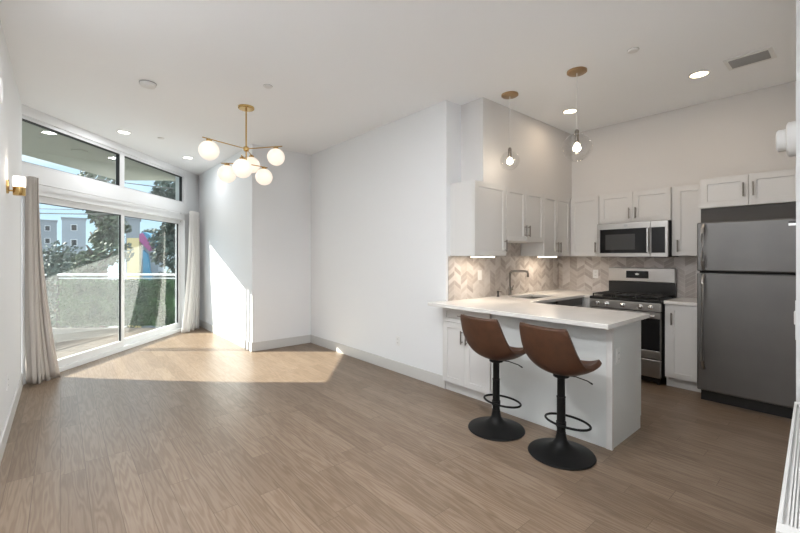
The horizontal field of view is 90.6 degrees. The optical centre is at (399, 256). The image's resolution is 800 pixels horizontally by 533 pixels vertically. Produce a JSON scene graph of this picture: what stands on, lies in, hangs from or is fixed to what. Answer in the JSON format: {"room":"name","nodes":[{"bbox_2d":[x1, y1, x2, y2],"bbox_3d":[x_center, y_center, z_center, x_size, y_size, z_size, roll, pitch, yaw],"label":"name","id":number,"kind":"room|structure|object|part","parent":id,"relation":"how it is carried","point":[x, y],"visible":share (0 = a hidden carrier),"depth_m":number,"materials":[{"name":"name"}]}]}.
{"room":"open-plan living kitchen","nodes":[
{"label":"open-plan living kitchen","id":0,"kind":"room"},
{"bbox_2d":[0,20,21,437],"bbox_3d":[-1.538,-0.133,1.187,0.150,3.066,8.105,0,0,-41],"label":"wall","id":1,"kind":"structure","parent":0,"point":[11,105],"depth_m":3.22,"materials":[{"name":"white paint"}]},
{"bbox_2d":[0,77,3,102],"bbox_3d":[-2.572,-1.070,2.537,0.038,0.160,0.160,0,0,-41],"label":"wall sconce","id":2,"kind":"object","parent":1,"relation":"attached to","point":[1,81],"visible":1,"depth_m":2.52,"materials":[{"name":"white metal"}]},
{"bbox_2d":[0,373,22,463],"bbox_3d":[-1.525,1.335,1.297,0.014,0.130,7.955,0,0,-41],"label":"baseboard","id":3,"kind":"structure","parent":1,"relation":"attached to","point":[7,427],"depth_m":3.20,"materials":[{"name":"grey paint"}]},
{"bbox_2d":[6,176,25,195],"bbox_3d":[-3.046,-0.564,3.145,0.111,0.151,0.112,0,0,-41],"label":"wall sconce","id":4,"kind":"object","parent":1,"relation":"attached to","point":[19,182],"visible":1,"depth_m":3.13,"materials":[{"name":"gold metal"}]},
{"bbox_3d":[-3.033,-0.598,3.156,0.078,0.083,0.078,0,0,-41],"label":"lamp shade","id":5,"kind":"part","parent":4,"relation":"part of","materials":[{"name":"white glass"}]},
{"bbox_2d":[22,104,198,327],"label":"wall","id":6,"kind":"structure","parent":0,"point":[48,177],"depth_m":7.62,"materials":[{"name":"white paint"}]},
{"bbox_3d":[-6.840,0.900,7.920,0.040,1.040,0.040,0,0,0],"label":"post","id":7,"kind":"part","parent":6,"relation":"part of","materials":[{"name":"white"}]},
{"bbox_2d":[22,115,183,202],"bbox_3d":[-4.185,-1.290,5.958,0.070,0.540,3.283,0,0,0],"label":"window","id":8,"kind":"structure","parent":6,"relation":"attached to","point":[120,156],"depth_m":5.86,"materials":[{"name":"white plastic"}]},
{"bbox_2d":[22,186,185,384],"bbox_3d":[-4.200,0.292,5.968,0.160,2.215,3.303,0,0,0],"label":"door","id":9,"kind":"structure","parent":6,"relation":"attached to","point":[48,196],"depth_m":5.89,"materials":[{"name":"white plastic"}]},
{"bbox_3d":[-4.173,0.323,5.159,0.045,2.045,1.603,0,0,0],"label":"sliding panel","id":10,"kind":"part","parent":9,"relation":"part of","materials":[{"name":"clear glass"}]},
{"bbox_3d":[-4.228,0.323,6.782,0.045,2.045,1.595,0,0,0],"label":"fixed panel","id":11,"kind":"part","parent":9,"relation":"part of","materials":[{"name":"glass"}]},
{"bbox_2d":[39,183,188,214],"bbox_3d":[-4.098,-0.825,6.020,0.054,0.044,3.340,0,0,0],"label":"curtain rod","id":12,"kind":"object","parent":6,"relation":"attached to","point":[39,183],"visible":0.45,"depth_m":5.47,"materials":[{"name":"white metal"}]},
{"bbox_2d":[25,176,60,383],"bbox_3d":[-4.016,0.265,4.447,0.120,2.270,0.356,0,0,2],"label":"curtain","id":13,"kind":"object","parent":12,"relation":"hanging from","point":[41,357],"visible":0.98,"depth_m":4.32,"materials":[{"name":"white fabric"}]},
{"bbox_2d":[181,211,199,332],"bbox_3d":[-3.968,0.265,7.505,0.112,2.270,0.569,0,0,1],"label":"curtain","id":14,"kind":"object","parent":12,"relation":"hanging from","point":[192,296],"visible":1,"depth_m":7.53,"materials":[{"name":"white fabric"}]},
{"bbox_3d":[-5.591,0.879,7.921,2.542,1.082,0.129,0,0,0],"label":"balcony railing","id":15,"kind":"part","parent":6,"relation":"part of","materials":[{"name":"glass"}]},
{"bbox_3d":[-5.590,0.360,7.920,2.500,0.044,0.044,0,0,0],"label":"rail","id":16,"kind":"part","parent":6,"relation":"part of","materials":[{"name":"white plastic"}]},
{"bbox_3d":[-5.590,0.430,7.920,2.500,0.024,0.024,0,0,0],"label":"rail","id":17,"kind":"part","parent":6,"relation":"part of","materials":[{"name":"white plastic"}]},
{"bbox_2d":[199,144,310,342],"bbox_3d":[-3.152,-0.133,7.714,0.960,3.066,4.094,0,0,-41],"label":"wall","id":18,"kind":"structure","parent":0,"point":[255,238],"depth_m":6.29,"materials":[{"name":"white paint"}]},
{"bbox_2d":[311,100,460,374],"bbox_3d":[-0.587,-0.133,5.643,0.236,3.066,3.590,0,0,-41],"label":"wall","id":19,"kind":"structure","parent":0,"point":[380,196],"depth_m":4.97,"materials":[{"name":"white paint"}]},
{"bbox_2d":[199,319,445,388],"bbox_3d":[-1.820,1.335,6.150,0.974,0.130,5.960,0,0,-41],"label":"baseboard","id":20,"kind":"structure","parent":19,"relation":"attached to","point":[408,370],"depth_m":5.81,"materials":[{"name":"grey paint"}]},
{"bbox_2d":[396,336,399,345],"bbox_3d":[-0.026,1.020,4.799,0.010,0.114,0.070,0,0,-41],"label":"wall outlet","id":21,"kind":"object","parent":19,"relation":"attached to","point":[397,337],"visible":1,"depth_m":4.79,"materials":[{"name":"white plastic"}]},
{"bbox_2d":[0,326,791,532],"bbox_3d":[-0.424,1.460,4.473,6.120,0.120,11.642,0,0,-41],"label":"floor","id":22,"kind":"structure","parent":0,"point":[196,430],"depth_m":2.75,"materials":[{"name":"brown wood"}]},
{"bbox_2d":[443,308,491,403],"bbox_3d":[0.854,0.953,4.091,0.637,0.894,0.638,0,0,-41],"label":"base cabinet","id":23,"kind":"object","parent":22,"relation":"on","point":[466,372],"visible":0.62,"depth_m":3.94,"materials":[{"name":"white paint"}]},
{"bbox_3d":[0.552,0.979,4.026,0.020,0.619,0.289,0,0,-41],"label":"door","id":24,"kind":"part","parent":23,"relation":"part of","materials":[{"name":"white paint"}]},
{"bbox_3d":[0.651,0.593,3.911,0.020,0.145,0.590,0,0,-41],"label":"drawer","id":25,"kind":"part","parent":23,"relation":"part of","materials":[{"name":"white paint"}]},
{"bbox_3d":[0.745,0.979,3.801,0.020,0.619,0.297,0,0,-41],"label":"door","id":26,"kind":"part","parent":23,"relation":"part of","materials":[{"name":"white paint"}]},
{"bbox_2d":[428,289,649,329],"bbox_3d":[1.858,0.487,4.265,2.624,0.035,1.775,0,0,-41],"label":"countertop","id":27,"kind":"structure","parent":23,"relation":"on","point":[516,305],"depth_m":3.53,"materials":[{"name":"white stone"}]},
{"bbox_2d":[508,270,528,295],"bbox_3d":[1.439,0.315,4.818,0.248,0.310,0.073,0,0,11],"label":"faucet","id":28,"kind":"object","parent":27,"relation":"on","point":[510,288],"visible":1,"depth_m":4.81,"materials":[{"name":"silver metal"}]},
{"bbox_3d":[1.442,0.265,4.801,0.236,0.210,0.029,0,0,14],"label":"spout","id":29,"kind":"part","parent":28,"relation":"part of","materials":[{"name":"silver metal"}]},
{"bbox_2d":[524,297,555,304],"bbox_3d":[1.578,0.605,4.726,0.574,0.198,0.344,0,0,-41],"label":"sink","id":30,"kind":"object","parent":27,"relation":"in","point":[524,297],"visible":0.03,"depth_m":4.93,"materials":[{"name":"metal"}]},
{"bbox_2d":[460,314,525,441],"bbox_3d":[0.768,0.933,3.209,0.491,0.934,0.462,0,0,-38],"label":"bar stool","id":31,"kind":"object","parent":22,"relation":"on","point":[486,337],"visible":0.98,"depth_m":3.10,"materials":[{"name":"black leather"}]},
{"bbox_3d":[0.782,0.841,3.220,0.110,0.022,0.110,0,0,-38],"label":"seat plate","id":32,"kind":"part","parent":31,"relation":"part of","materials":[{"name":"black metal"}]},
{"bbox_2d":[519,322,601,470],"bbox_3d":[1.130,0.933,2.803,0.491,0.934,0.462,0,0,-35],"label":"bar stool","id":33,"kind":"object","parent":22,"relation":"on","point":[552,350],"visible":1,"depth_m":2.71,"materials":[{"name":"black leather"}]},
{"bbox_3d":[1.145,0.841,2.813,0.110,0.022,0.110,0,0,-35],"label":"seat plate","id":34,"kind":"part","parent":33,"relation":"part of","materials":[{"name":"black metal"}]},
{"bbox_2d":[492,314,640,449],"bbox_3d":[1.420,0.953,3.457,0.614,0.894,1.055,0,0,-41],"label":"base cabinet","id":35,"kind":"object","parent":22,"relation":"on","point":[611,405],"visible":0.56,"depth_m":3.08,"materials":[{"name":"white paint"}]},
{"bbox_3d":[1.529,0.953,2.884,0.033,0.894,0.043,0,0,-41],"label":"corner trim","id":36,"kind":"part","parent":35,"relation":"part of","materials":[{"name":"white paint"}]},
{"bbox_3d":[1.759,0.953,3.076,0.565,0.894,0.020,0,0,-41],"label":"panel","id":37,"kind":"part","parent":35,"relation":"part of","materials":[{"name":"white paint"}]},
{"bbox_2d":[556,298,581,306],"bbox_3d":[1.865,0.956,4.937,0.600,0.889,0.624,0,0,-41],"label":"dishwasher","id":38,"kind":"object","parent":22,"relation":"on","point":[577,302],"visible":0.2,"depth_m":4.75,"materials":[{"name":"black metal"}]},
{"bbox_2d":[582,297,590,307],"bbox_3d":[2.323,0.953,5.306,0.555,0.894,0.690,0,0,-41],"label":"base cabinet","id":39,"kind":"object","parent":22,"relation":"on","point":[585,301],"visible":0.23,"depth_m":4.91,"materials":[{"name":"white paint"}]},
{"bbox_3d":[2.322,0.899,4.896,0.020,0.778,0.067,0,0,-41],"label":"door","id":40,"kind":"part","parent":39,"relation":"part of","materials":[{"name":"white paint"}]},
{"bbox_2d":[590,267,676,384],"bbox_3d":[2.761,0.767,4.716,0.658,1.265,0.762,0,0,-41],"label":"range","id":41,"kind":"object","parent":22,"relation":"on","point":[639,290],"visible":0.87,"depth_m":4.58,"materials":[{"name":"silver metal"}]},
{"bbox_3d":[2.575,0.863,4.557,0.043,0.505,0.746,0,0,-41],"label":"oven door","id":42,"kind":"part","parent":41,"relation":"part of","materials":[{"name":"metal"}]},
{"bbox_3d":[2.572,0.553,4.554,0.055,0.093,0.754,0,0,-41],"label":"control panel","id":43,"kind":"part","parent":41,"relation":"part of","materials":[{"name":"metal"}]},
{"bbox_2d":[590,294,673,303],"bbox_3d":[2.768,0.490,4.722,0.550,0.030,0.762,0,0,-41],"label":"cooktop","id":44,"kind":"object","parent":41,"relation":"in","point":[622,298],"depth_m":4.56,"materials":[{"name":"black metal"}]},
{"bbox_3d":[2.612,1.350,4.588,0.020,0.060,0.702,0,0,-41],"label":"shadow panel","id":45,"kind":"part","parent":41,"relation":"part of","materials":[{"name":"black metal"}]},
{"bbox_3d":[2.575,1.220,4.557,0.043,0.190,0.746,0,0,-41],"label":"drawer","id":46,"kind":"part","parent":41,"relation":"part of","materials":[{"name":"metal"}]},
{"bbox_2d":[665,304,700,391],"bbox_3d":[3.144,0.953,4.320,0.592,0.894,0.305,0,0,-41],"label":"base cabinet","id":47,"kind":"object","parent":22,"relation":"on","point":[680,320],"visible":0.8,"depth_m":4.16,"materials":[{"name":"white paint"}]},
{"bbox_2d":[664,297,696,305],"bbox_3d":[3.152,0.487,4.326,0.578,0.035,0.307,0,0,-41],"label":"countertop","id":48,"kind":"structure","parent":47,"relation":"on","point":[686,301],"depth_m":4.21,"materials":[{"name":"white stone"}]},
{"bbox_2d":[697,218,795,418],"bbox_3d":[3.406,0.535,3.795,0.848,1.730,0.765,0,0,-41],"label":"refrigerator","id":49,"kind":"object","parent":22,"relation":"on","point":[746,279],"visible":0.99,"depth_m":3.58,"materials":[{"name":"metal"}]},
{"bbox_3d":[2.900,0.623,3.792,0.076,0.916,0.026,0,0,-41],"label":"handle","id":50,"kind":"part","parent":49,"relation":"part of","materials":[{"name":"metal"}]},
{"bbox_3d":[2.900,-0.095,3.792,0.076,0.450,0.026,0,0,-41],"label":"handle","id":51,"kind":"part","parent":49,"relation":"part of","materials":[{"name":"metal"}]},
{"bbox_3d":[3.163,0.721,3.586,0.070,1.129,0.765,0,0,-41],"label":"fridge door","id":52,"kind":"part","parent":49,"relation":"part of","materials":[{"name":"metal"}]},
{"bbox_3d":[3.163,-0.096,3.586,0.070,0.468,0.765,0,0,-41],"label":"freezer door","id":53,"kind":"part","parent":49,"relation":"part of","materials":[{"name":"metal"}]},
{"bbox_2d":[776,402,799,532],"bbox_3d":[1.700,1.100,1.614,1.495,0.600,0.170,0,0,-44],"label":"wall heater","id":54,"kind":"object","parent":22,"relation":"on","point":[788,520],"visible":1,"depth_m":1.39,"materials":[{"name":"white metal"}]},
{"bbox_2d":[0,0,795,174],"bbox_3d":[-0.424,-1.741,4.473,6.120,0.150,11.642,0,0,-41],"label":"ceiling","id":55,"kind":"structure","parent":0,"point":[338,71],"depth_m":3.36,"materials":[{"name":"white paint"}]},
{"bbox_2d":[116,130,131,133],"bbox_3d":[-3.684,-1.661,5.286,0.170,0.009,0.170,0,0,-41],"label":"recessed light","id":56,"kind":"object","parent":55,"relation":"in","point":[118,131],"visible":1,"depth_m":5.28,"materials":[{"name":"white plastic"}]},
{"bbox_2d":[139,80,156,88],"bbox_3d":[-2.416,-1.646,3.796,0.144,0.040,0.144,0,0,-41],"label":"smoke detector","id":57,"kind":"object","parent":55,"relation":"attached to","point":[147,84],"visible":1,"depth_m":3.76,"materials":[{"name":"white plastic"}]},
{"bbox_2d":[198,104,284,184],"bbox_3d":[-1.711,-1.242,4.401,0.655,0.848,1.018,0,0,16],"label":"chandelier","id":58,"kind":"object","parent":55,"relation":"hanging from","point":[243,167],"visible":1,"depth_m":4.38,"materials":[{"name":"white glass"}]},
{"bbox_3d":[-1.949,-1.085,4.040,0.194,0.192,0.194,0,0,-41],"label":"glass globe","id":59,"kind":"part","parent":58,"relation":"part of","materials":[{"name":"white glass"}]},
{"bbox_3d":[-1.849,-1.202,4.193,0.011,0.015,0.505,0,0,33],"label":"arm","id":60,"kind":"part","parent":58,"relation":"part of","materials":[{"name":"gold metal"}]},
{"bbox_3d":[-1.940,-0.928,4.440,0.194,0.192,0.194,0,0,-41],"label":"glass globe","id":61,"kind":"part","parent":58,"relation":"part of","materials":[{"name":"white glass"}]},
{"bbox_3d":[-1.631,-0.914,4.100,0.194,0.192,0.194,0,0,-41],"label":"glass globe","id":62,"kind":"part","parent":58,"relation":"part of","materials":[{"name":"white glass"}]},
{"bbox_3d":[-1.711,-1.328,4.404,0.017,0.626,0.017,0,0,-41],"label":"stem","id":63,"kind":"part","parent":58,"relation":"part of","materials":[{"name":"gold metal"}]},
{"bbox_3d":[-1.823,-1.127,4.860,0.194,0.192,0.194,0,0,-41],"label":"glass globe","id":64,"kind":"part","parent":58,"relation":"part of","materials":[{"name":"white glass"}]},
{"bbox_3d":[-1.628,-0.955,4.740,0.194,0.192,0.194,0,0,-41],"label":"glass globe","id":65,"kind":"part","parent":58,"relation":"part of","materials":[{"name":"white glass"}]},
{"bbox_3d":[-1.428,-1.149,4.560,0.194,0.192,0.194,0,0,-41],"label":"glass globe","id":66,"kind":"part","parent":58,"relation":"part of","materials":[{"name":"white glass"}]},
{"bbox_2d":[263,84,272,88],"bbox_3d":[-1.288,-1.659,3.862,0.086,0.014,0.086,0,0,-41],"label":"sprinkler cover","id":67,"kind":"object","parent":55,"relation":"attached to","point":[268,86],"visible":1,"depth_m":3.84,"materials":[{"name":"white plastic"}]},
{"bbox_2d":[500,91,519,170],"bbox_3d":[1.127,-1.277,4.062,0.197,0.778,0.197,0,0,-41],"label":"pendant light","id":68,"kind":"object","parent":55,"relation":"hanging from","point":[509,94],"visible":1,"depth_m":4.04,"materials":[{"name":"gold metal"}]},
{"bbox_2d":[508,147,511,157],"bbox_3d":[1.127,-1.068,4.062,0.036,0.101,0.036,0,0,-41],"label":"socket","id":69,"kind":"object","parent":68,"relation":"attached to","point":[509,149],"depth_m":4.05,"materials":[{"name":"silver metal"}]},
{"bbox_3d":[1.127,-0.984,4.062,0.066,0.068,0.066,0,0,-41],"label":"bulb","id":70,"kind":"part","parent":68,"relation":"part of","materials":[{"name":"white glass"}]},
{"bbox_2d":[562,108,577,113],"bbox_3d":[1.942,-1.661,4.525,0.170,0.009,0.170,0,0,-41],"label":"recessed light","id":71,"kind":"object","parent":55,"relation":"in","point":[571,110],"visible":1,"depth_m":4.52,"materials":[{"name":"white plastic"}]},
{"bbox_2d":[562,66,592,161],"bbox_3d":[1.586,-1.261,3.550,0.252,0.811,0.252,0,0,-41],"label":"pendant light","id":72,"kind":"object","parent":55,"relation":"hanging from","point":[576,71],"visible":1,"depth_m":3.53,"materials":[{"name":"gold metal"}]},
{"bbox_2d":[575,129,578,142],"bbox_3d":[1.586,-1.081,3.550,0.036,0.119,0.036,0,0,-41],"label":"socket","id":73,"kind":"object","parent":72,"relation":"attached to","point":[576,131],"depth_m":3.54,"materials":[{"name":"silver metal"}]},
{"bbox_3d":[1.586,-0.983,3.550,0.066,0.077,0.066,0,0,-41],"label":"bulb","id":74,"kind":"part","parent":72,"relation":"part of","materials":[{"name":"white glass"}]},
{"bbox_2d":[627,47,638,53],"bbox_3d":[1.878,-1.659,3.190,0.086,0.014,0.086,0,0,-41],"label":"sprinkler cover","id":75,"kind":"object","parent":55,"relation":"attached to","point":[634,49],"visible":1,"depth_m":3.17,"materials":[{"name":"white plastic"}]},
{"bbox_2d":[688,70,710,78],"bbox_3d":[2.725,-1.661,3.609,0.170,0.009,0.170,0,0,-41],"label":"recessed light","id":76,"kind":"object","parent":55,"relation":"in","point":[701,73],"visible":1,"depth_m":3.61,"materials":[{"name":"white plastic"}]},
{"bbox_2d":[723,46,776,70],"bbox_3d":[2.939,-1.659,3.331,0.260,0.013,0.310,0,0,-41],"label":"ceiling vent","id":77,"kind":"object","parent":55,"relation":"in","point":[768,53],"visible":1,"depth_m":3.31,"materials":[{"name":"white plastic"}]},
{"bbox_2d":[559,202,696,297],"bbox_3d":[3.997,-0.133,3.903,0.150,3.066,5.020,0,0,-41],"label":"wall","id":78,"kind":"structure","parent":0,"point":[570,202],"depth_m":5.62,"materials":[{"name":"white paint"}]},
{"bbox_2d":[571,195,599,255],"bbox_3d":[2.506,-0.395,5.251,0.355,0.770,0.368,0,0,-41],"label":"upper cabinet","id":79,"kind":"object","parent":78,"relation":"attached to","point":[584,210],"visible":0.84,"depth_m":5.16,"materials":[{"name":"white paint"}]},
{"bbox_2d":[559,257,699,297],"bbox_3d":[2.886,0.236,5.076,0.008,0.468,1.792,0,0,-41],"label":"backsplash","id":80,"kind":"structure","parent":78,"relation":"attached to","point":[575,273],"depth_m":5.24,"materials":[{"name":"tile"}]},
{"bbox_2d":[593,270,597,277],"bbox_3d":[2.641,0.230,5.348,0.010,0.114,0.070,0,0,-41],"label":"wall outlet","id":81,"kind":"object","parent":80,"relation":"attached to","point":[595,272],"visible":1,"depth_m":5.35,"materials":[{"name":"white plastic"}]},
{"bbox_2d":[599,187,671,223],"bbox_3d":[2.881,-0.596,4.813,0.355,0.368,0.775,0,0,-41],"label":"upper cabinet","id":82,"kind":"object","parent":78,"relation":"attached to","point":[654,204],"visible":0.84,"depth_m":4.68,"materials":[{"name":"white paint"}]},
{"bbox_3d":[2.656,-0.595,4.875,0.020,0.362,0.384,0,0,-41],"label":"door","id":83,"kind":"part","parent":82,"relation":"part of","materials":[{"name":"white paint"}]},
{"bbox_2d":[597,220,677,256],"bbox_3d":[2.845,-0.200,4.781,0.445,0.411,0.762,0,0,-41],"label":"microwave","id":84,"kind":"object","parent":82,"relation":"attached to","point":[648,238],"visible":1,"depth_m":4.63,"materials":[{"name":"silver metal"}]},
{"bbox_3d":[2.670,-0.203,4.744,0.030,0.405,0.590,0,0,-41],"label":"door panel","id":85,"kind":"part","parent":84,"relation":"part of","materials":[{"name":"metal"}]},
{"bbox_3d":[2.822,-0.190,4.509,0.055,0.270,0.024,0,0,-41],"label":"handle","id":86,"kind":"part","parent":84,"relation":"part of","materials":[{"name":"silver metal"}]},
{"bbox_3d":[2.914,-0.190,4.463,0.026,0.290,0.135,0,0,-41],"label":"control panel","id":87,"kind":"part","parent":84,"relation":"part of","materials":[{"name":"black glass"}]},
{"bbox_3d":[2.908,-0.595,4.581,0.020,0.362,0.384,0,0,-41],"label":"door","id":88,"kind":"part","parent":82,"relation":"part of","materials":[{"name":"white paint"}]},
{"bbox_2d":[672,184,700,255],"bbox_3d":[3.236,-0.395,4.399,0.355,0.770,0.305,0,0,-41],"label":"upper cabinet","id":89,"kind":"object","parent":78,"relation":"attached to","point":[686,213],"visible":0.73,"depth_m":4.33,"materials":[{"name":"white paint"}]},
{"bbox_2d":[699,168,795,222],"bbox_3d":[3.495,-0.560,3.876,0.627,0.440,0.810,0,0,-41],"label":"upper cabinet","id":90,"kind":"object","parent":78,"relation":"attached to","point":[771,194],"visible":0.99,"depth_m":3.71,"materials":[{"name":"white paint"}]},
{"bbox_3d":[3.156,-0.631,3.862,0.020,0.289,0.367,0,0,-41],"label":"door","id":91,"kind":"part","parent":90,"relation":"part of","materials":[{"name":"white paint"}]},
{"bbox_3d":[3.315,-0.412,3.722,0.020,0.144,0.790,0,0,-41],"label":"filler panel","id":92,"kind":"part","parent":90,"relation":"part of","materials":[{"name":"grey wood"}]},
{"bbox_3d":[3.397,-0.631,3.581,0.020,0.289,0.367,0,0,-41],"label":"door","id":93,"kind":"part","parent":90,"relation":"part of","materials":[{"name":"white paint"}]},
{"bbox_2d":[461,81,795,201],"bbox_3d":[2.343,-1.226,4.062,2.154,0.881,2.625,0,0,-41],"label":"wall","id":94,"kind":"structure","parent":0,"point":[734,135],"depth_m":4.42,"materials":[{"name":"white paint"}]},
{"bbox_2d":[796,0,799,401],"bbox_3d":[3.320,-0.133,2.811,2.300,3.066,0.545,0,0,-41],"label":"wall","id":95,"kind":"structure","parent":0,"point":[797,1],"depth_m":2.26,"materials":[{"name":"white paint"}]},
{"bbox_2d":[776,121,795,156],"bbox_3d":[2.388,-0.720,2.438,0.210,0.210,0.100,0,0,-41],"label":"wall sconce","id":96,"kind":"object","parent":95,"relation":"attached to","point":[786,138],"visible":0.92,"depth_m":2.38,"materials":[{"name":"white plastic"}]},
{"bbox_2d":[794,301,795,339],"bbox_3d":[2.414,0.380,2.408,0.120,0.240,0.022,0,0,-41],"label":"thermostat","id":97,"kind":"object","parent":95,"relation":"attached to","point":[795,301],"visible":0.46,"depth_m":2.37,"materials":[{"name":"white plastic"}]},
{"bbox_3d":[1.503,-0.133,5.156,2.304,3.066,0.130,0,0,-41],"label":"wall","id":98,"kind":"structure","parent":0,"visible":0},
{"bbox_2d":[450,180,507,255],"bbox_3d":[0.865,-0.395,4.281,0.547,0.770,0.367,0,0,-41],"label":"upper cabinet","id":99,"kind":"object","parent":98,"relation":"attached to","point":[477,208],"visible":1,"depth_m":4.13,"materials":[{"name":"white paint"}]},
{"bbox_3d":[0.954,-0.394,4.177,0.544,0.764,0.020,0,0,-41],"label":"door","id":100,"kind":"part","parent":99,"relation":"part of","materials":[{"name":"white paint"}]},
{"bbox_2d":[448,243,558,300],"bbox_3d":[1.408,0.147,4.983,2.356,0.644,0.008,0,0,-41],"label":"backsplash","id":101,"kind":"structure","parent":98,"relation":"attached to","point":[463,282],"depth_m":4.82,"materials":[{"name":"tile"}]},
{"bbox_2d":[478,270,481,279],"bbox_3d":[0.918,0.210,4.551,0.070,0.114,0.010,0,0,-41],"label":"light switch","id":102,"kind":"object","parent":101,"relation":"attached to","point":[479,271],"visible":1,"depth_m":4.55,"materials":[{"name":"white plastic"}]},
{"bbox_2d":[506,186,543,242],"bbox_3d":[1.373,-0.478,4.717,0.785,0.604,0.367,0,0,-41],"label":"upper cabinet","id":103,"kind":"object","parent":98,"relation":"attached to","point":[524,208],"visible":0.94,"depth_m":4.58,"materials":[{"name":"white paint"}]},
{"bbox_3d":[1.312,-0.477,4.485,0.390,0.598,0.020,0,0,-41],"label":"door","id":104,"kind":"part","parent":103,"relation":"part of","materials":[{"name":"white paint"}]},
{"bbox_3d":[1.610,-0.477,4.741,0.390,0.598,0.020,0,0,-41],"label":"door","id":105,"kind":"part","parent":103,"relation":"part of","materials":[{"name":"white paint"}]},
{"bbox_2d":[521,194,569,255],"bbox_3d":[1.926,-0.395,5.191,0.668,0.770,0.367,0,0,-41],"label":"upper cabinet","id":106,"kind":"object","parent":98,"relation":"attached to","point":[556,242],"visible":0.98,"depth_m":5.05,"materials":[{"name":"white paint"}]},
{"bbox_3d":[1.888,-0.394,4.979,0.330,0.764,0.020,0,0,-41],"label":"door","id":107,"kind":"part","parent":106,"relation":"part of","materials":[{"name":"white paint"}]},
{"bbox_3d":[2.140,-0.394,5.195,0.330,0.764,0.020,0,0,-41],"label":"door","id":108,"kind":"part","parent":106,"relation":"part of","materials":[{"name":"white paint"}]},
{"label":"outside","id":109,"kind":"structure","parent":0,"visible":0},
{"bbox_2d":[50,272,171,327],"bbox_3d":[-70.000,5.500,74.400,222.044,0.200,216.774,0,0,-41],"label":"ground","id":110,"kind":"structure","parent":109,"point":[107,272],"depth_m":108.55,"materials":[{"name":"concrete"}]},
{"bbox_2d":[40,219,57,266],"bbox_3d":[-86.891,-1.744,97.614,3.838,14.288,7.367,0,0,-41],"label":"building","id":111,"kind":"structure","parent":110,"relation":"on","point":[48,227],"depth_m":95.07,"materials":[{"name":"grey paint"}]},
{"bbox_2d":[42,240,83,325],"bbox_3d":[-19.099,2.243,22.054,3.036,6.367,3.823,0,0,-41],"label":"tree","id":112,"kind":"object","parent":110,"relation":"on","point":[54,255],"visible":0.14,"depth_m":21.69,"materials":[{"name":"green plant"}]},
{"bbox_2d":[61,217,86,259],"bbox_3d":[-68.401,-1.268,83.088,4.210,13.336,8.380,0,0,-41],"label":"building","id":113,"kind":"structure","parent":110,"relation":"on","point":[73,229],"depth_m":80.02,"materials":[{"name":"blue paint"}]},
{"bbox_2d":[48,255,108,327],"bbox_3d":[-15.460,2.647,18.925,2.886,5.571,4.631,0,0,13],"label":"tree","id":114,"kind":"object","parent":110,"relation":"on","point":[52,286],"visible":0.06,"depth_m":18.13,"materials":[{"name":"green plant"}]},
{"bbox_2d":[65,170,137,327],"bbox_3d":[-12.154,0.878,16.209,2.818,9.076,2.378,0,0,32],"label":"tree","id":115,"kind":"object","parent":110,"relation":"on","point":[106,236],"visible":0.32,"depth_m":15.67,"materials":[{"name":"green plant"}]},
{"bbox_2d":[124,217,140,279],"bbox_3d":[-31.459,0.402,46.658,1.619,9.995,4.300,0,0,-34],"label":"building","id":116,"kind":"structure","parent":110,"relation":"on","point":[134,222],"depth_m":45.03,"materials":[{"name":"grey paint"}]},
{"bbox_2d":[127,232,163,327],"bbox_3d":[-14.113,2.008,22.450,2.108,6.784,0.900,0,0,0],"label":"building","id":117,"kind":"structure","parent":110,"relation":"on","point":[140,263],"depth_m":22.00,"materials":[{"name":"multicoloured paint"}]},
{"bbox_2d":[141,228,165,268],"bbox_3d":[-16.729,1.731,26.887,2.370,7.379,3.694,0,0,-41],"label":"tree","id":118,"kind":"object","parent":110,"relation":"on","point":[152,230],"visible":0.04,"depth_m":26.74,"materials":[{"name":"green plant"}]},
{"bbox_2d":[147,181,174,327],"bbox_3d":[-8.268,1.167,15.118,2.406,8.500,2.022,0,0,-41],"label":"tree","id":119,"kind":"object","parent":110,"relation":"on","point":[165,237],"visible":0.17,"depth_m":14.56,"materials":[{"name":"green plant"}]},
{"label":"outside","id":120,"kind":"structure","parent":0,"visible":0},
{"bbox_2d":[40,213,113,214],"bbox_3d":[-11.136,-1.564,14.000,8.132,0.144,0.040,0,0,0],"label":"overhead wire","id":121,"kind":"object","parent":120,"point":[40,213],"visible":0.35,"depth_m":13.99,"materials":[{"name":"grey"}]},
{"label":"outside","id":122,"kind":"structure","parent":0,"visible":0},
{"bbox_2d":[88,177,174,188],"bbox_3d":[-8.637,-2.342,12.000,7.579,1.024,0.028,0,0,0],"label":"overhead wire","id":123,"kind":"object","parent":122,"point":[88,177],"visible":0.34,"depth_m":11.99,"materials":[{"name":"grey"}]},
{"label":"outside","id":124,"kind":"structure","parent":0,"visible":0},
{"bbox_3d":[-5.660,1.490,5.275,5.517,0.120,5.806,0,0,-41],"label":"trim","id":125,"kind":"structure","parent":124,"visible":0},
{"bbox_2d":[52,328,156,358],"bbox_3d":[-5.702,1.426,5.275,2.596,0.008,5.350,0,0,0],"label":"deck","id":126,"kind":"object","parent":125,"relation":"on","point":[67,341],"visible":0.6,"depth_m":6.98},
{"bbox_2d":[45,274,47,297],"bbox_3d":[-6.970,0.879,5.995,0.134,1.082,3.630,0,0,0],"label":"balcony railing","id":127,"kind":"object","parent":126,"relation":"on","point":[46,276],"visible":0.02,"depth_m":7.79,"materials":[{"name":"white metal"}]}
]}

